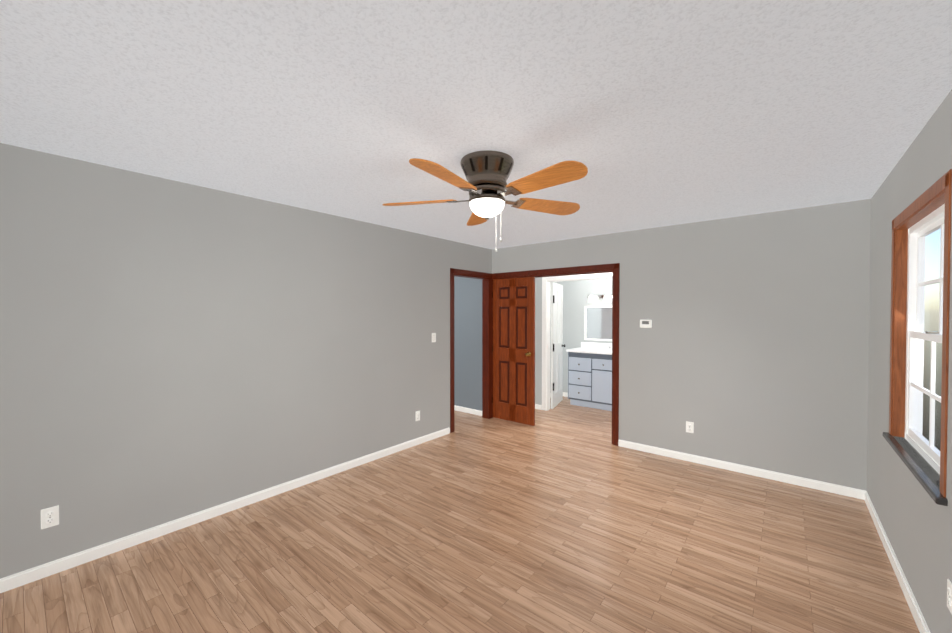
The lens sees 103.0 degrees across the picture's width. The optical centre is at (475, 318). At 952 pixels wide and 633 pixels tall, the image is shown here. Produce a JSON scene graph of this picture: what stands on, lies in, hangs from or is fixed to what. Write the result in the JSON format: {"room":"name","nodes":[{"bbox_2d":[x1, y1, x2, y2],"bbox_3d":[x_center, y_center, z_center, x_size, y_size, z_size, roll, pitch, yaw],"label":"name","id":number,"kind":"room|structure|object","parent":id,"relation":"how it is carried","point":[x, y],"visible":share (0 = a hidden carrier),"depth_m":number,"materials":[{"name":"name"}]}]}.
{"room":"empty bedroom","nodes":[
{"label":"empty bedroom","id":0,"kind":"room"},
{"bbox_2d":[0,143,491,578],"bbox_3d":[-1.452,0.247,3.529,0.120,2.440,5.160,1,1,39],"label":"wall","id":1,"kind":"structure","parent":0,"point":[171,350],"depth_m":2.68,"materials":[{"name":"grey paint"}]},
{"bbox_2d":[41,505,58,528],"bbox_3d":[-2.470,1.151,2.197,0.010,0.114,0.070,1,1,39],"label":"electrical outlet","id":2,"kind":"object","parent":1,"relation":"attached to","point":[50,517],"visible":1,"depth_m":2.19,"materials":[{"name":"white plastic"}]},
{"bbox_2d":[0,427,449,592],"bbox_3d":[-1.687,1.435,3.155,0.014,0.074,4.258,1,1,39],"label":"baseboard","id":3,"kind":"structure","parent":1,"relation":"attached to","point":[19,579],"depth_m":2.67,"materials":[{"name":"white wood"}]},
{"bbox_2d":[415,411,419,420],"bbox_3d":[-0.673,1.124,4.390,0.010,0.114,0.070,1,1,39],"label":"electrical outlet","id":4,"kind":"object","parent":1,"relation":"attached to","point":[417,415],"visible":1,"depth_m":4.38,"materials":[{"name":"white plastic"}]},
{"bbox_2d":[432,333,435,341],"bbox_3d":[-0.504,0.227,4.575,0.020,0.114,0.070,1,1,39],"label":"light switch","id":5,"kind":"object","parent":1,"relation":"attached to","point":[433,337],"visible":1,"depth_m":4.57,"materials":[{"name":"white plastic"}]},
{"bbox_2d":[0,396,919,632],"bbox_3d":[0.220,1.518,3.469,5.305,0.100,7.400,1,1,39],"label":"floor","id":6,"kind":"structure","parent":0,"point":[564,515],"depth_m":2.37,"materials":[{"name":"brown wood"}]},
{"bbox_2d":[482,278,492,418],"bbox_3d":[0.199,0.423,5.546,0.120,2.030,0.190,1,1,39],"label":"post","id":7,"kind":"object","parent":6,"relation":"on","point":[487,352],"visible":0.64,"depth_m":5.47,"materials":[{"name":"brown wood"}]},
{"bbox_2d":[492,277,534,425],"bbox_3d":[0.514,0.433,5.294,0.695,2.000,0.173,1,1,39],"label":"door","id":8,"kind":"structure","parent":7,"relation":"attached to","point":[513,351],"depth_m":5.26,"materials":[{"name":"brown wood"}]},
{"bbox_2d":[566,350,611,410],"bbox_3d":[2.288,0.989,5.998,1.548,0.885,0.612,1,1,39],"label":"bathroom vanity","id":9,"kind":"object","parent":6,"relation":"on","point":[590,374],"depth_m":6.04,"materials":[{"name":"grey wood"}]},
{"bbox_2d":[574,346,611,353],"bbox_3d":[2.286,0.526,6.002,1.564,0.041,0.598,1,1,39],"label":"countertop","id":10,"kind":"structure","parent":9,"relation":"on","point":[585,349],"depth_m":6.11,"materials":[{"name":"white stone"}]},
{"bbox_2d":[0,0,951,248],"bbox_3d":[0.220,-1.022,3.433,5.305,0.100,7.400,1,1,39],"label":"ceiling","id":11,"kind":"structure","parent":0,"point":[654,113],"depth_m":1.63,"materials":[{"name":"paint"}]},
{"bbox_2d":[383,150,587,251],"bbox_3d":[0.071,-0.680,2.268,1.286,0.550,1.286,1,1,39],"label":"fan","id":12,"kind":"object","parent":11,"relation":"hanging from","point":[487,174],"visible":1,"depth_m":2.19,"materials":[{"name":"brown wood"}]},
{"bbox_2d":[535,277,611,404],"bbox_3d":[1.612,0.218,5.556,2.050,2.440,0.100,1,1,39],"label":"wall","id":13,"kind":"structure","parent":0,"point":[575,295],"depth_m":5.66,"materials":[{"name":"paint"}]},
{"bbox_2d":[535,404,541,409],"bbox_3d":[0.923,1.393,6.064,0.280,0.074,0.014,1,1,39],"label":"baseboard","id":14,"kind":"structure","parent":13,"relation":"attached to","point":[537,406],"depth_m":6.00,"materials":[{"name":"white wood"}]},
{"bbox_2d":[551,282,564,408],"bbox_3d":[1.356,0.419,6.289,0.227,2.000,0.693,1,1,39],"label":"bathroom door","id":15,"kind":"structure","parent":13,"relation":"in","point":[557,345],"depth_m":6.24,"materials":[{"name":"white wood"}]},
{"bbox_2d":[542,272,612,410],"bbox_3d":[1.734,0.389,5.447,1.720,2.100,0.116,1,1,39],"label":"door frame","id":16,"kind":"structure","parent":13,"relation":"attached to","point":[546,288],"depth_m":5.92,"materials":[{"name":"white wood"}]},
{"bbox_2d":[582,342,611,349],"bbox_3d":[2.469,0.461,6.224,1.564,0.095,0.020,1,1,39],"label":"backsplash","id":17,"kind":"structure","parent":13,"relation":"attached to","point":[601,346],"depth_m":6.48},
{"bbox_2d":[584,306,611,340],"bbox_3d":[2.243,0.075,6.403,0.850,0.600,0.025,1,1,39],"label":"mirror","id":18,"kind":"object","parent":13,"relation":"attached to","point":[597,323],"visible":0.52,"depth_m":6.52,"materials":[{"name":"white mirror"}]},
{"bbox_2d":[587,295,611,301],"bbox_3d":[2.205,-0.344,6.351,0.750,0.120,0.145,1,1,39],"label":"sconce","id":19,"kind":"object","parent":13,"relation":"attached to","point":[593,298],"visible":0.71,"depth_m":6.46,"materials":[{"name":"silver metal"}]},
{"bbox_2d":[454,199,870,490],"bbox_3d":[1.260,0.230,4.720,5.305,2.440,0.120,1,1,39],"label":"wall","id":20,"kind":"structure","parent":0,"point":[750,347],"depth_m":3.61,"materials":[{"name":"grey paint"}]},
{"bbox_2d":[454,405,481,415],"bbox_3d":[-0.293,1.395,5.922,1.100,0.074,0.014,1,1,39],"label":"baseboard","id":21,"kind":"structure","parent":20,"relation":"attached to","point":[458,408],"depth_m":5.77,"materials":[{"name":"white wood"}]},
{"bbox_2d":[450,263,619,445],"bbox_3d":[0.645,0.404,4.666,1.958,2.092,1.018,1,1,39],"label":"door frame","id":22,"kind":"structure","parent":20,"relation":"attached to","point":[614,268],"depth_m":4.49,"materials":[{"name":"brown wood"}]},
{"bbox_2d":[640,320,651,327],"bbox_3d":[1.852,0.053,4.135,0.120,0.090,0.029,1,1,39],"label":"thermostat","id":23,"kind":"object","parent":20,"relation":"attached to","point":[645,323],"visible":0.98,"depth_m":4.12,"materials":[{"name":"white plastic"}]},
{"bbox_2d":[686,421,693,432],"bbox_3d":[2.191,1.112,3.885,0.070,0.114,0.010,1,1,39],"label":"electrical outlet","id":24,"kind":"object","parent":20,"relation":"attached to","point":[689,427],"visible":1,"depth_m":3.88,"materials":[{"name":"white plastic"}]},
{"bbox_2d":[618,439,859,498],"bbox_3d":[2.396,1.427,3.719,1.968,0.074,0.014,1,1,39],"label":"baseboard","id":25,"kind":"structure","parent":20,"relation":"attached to","point":[805,482],"depth_m":3.57,"materials":[{"name":"white wood"}]},
{"bbox_2d":[867,90,951,632],"bbox_3d":[1.553,0.283,0.988,0.120,2.440,5.280,1,1,39],"label":"wall","id":26,"kind":"structure","parent":0,"point":[915,519],"depth_m":2.09,"materials":[{"name":"grey paint"}]},
{"bbox_2d":[860,489,930,632],"bbox_3d":[1.540,1.465,1.094,0.014,0.074,5.160,1,1,39],"label":"baseboard","id":27,"kind":"structure","parent":26,"relation":"attached to","point":[922,626],"depth_m":2.16,"materials":[{"name":"white wood"}]},
{"bbox_2d":[883,169,951,505],"bbox_3d":[2.322,0.073,1.952,0.147,1.383,1.130,1,1,39],"label":"window","id":28,"kind":"structure","parent":26,"relation":"in","point":[918,220],"depth_m":2.20,"materials":[{"name":"brown wood"}]},
{"bbox_2d":[947,579,951,613],"bbox_3d":[1.884,1.106,1.505,0.010,0.114,0.070,1,1,39],"label":"electrical outlet","id":29,"kind":"object","parent":26,"relation":"attached to","point":[949,594],"visible":1,"depth_m":1.50,"materials":[{"name":"white plastic"}]}
]}

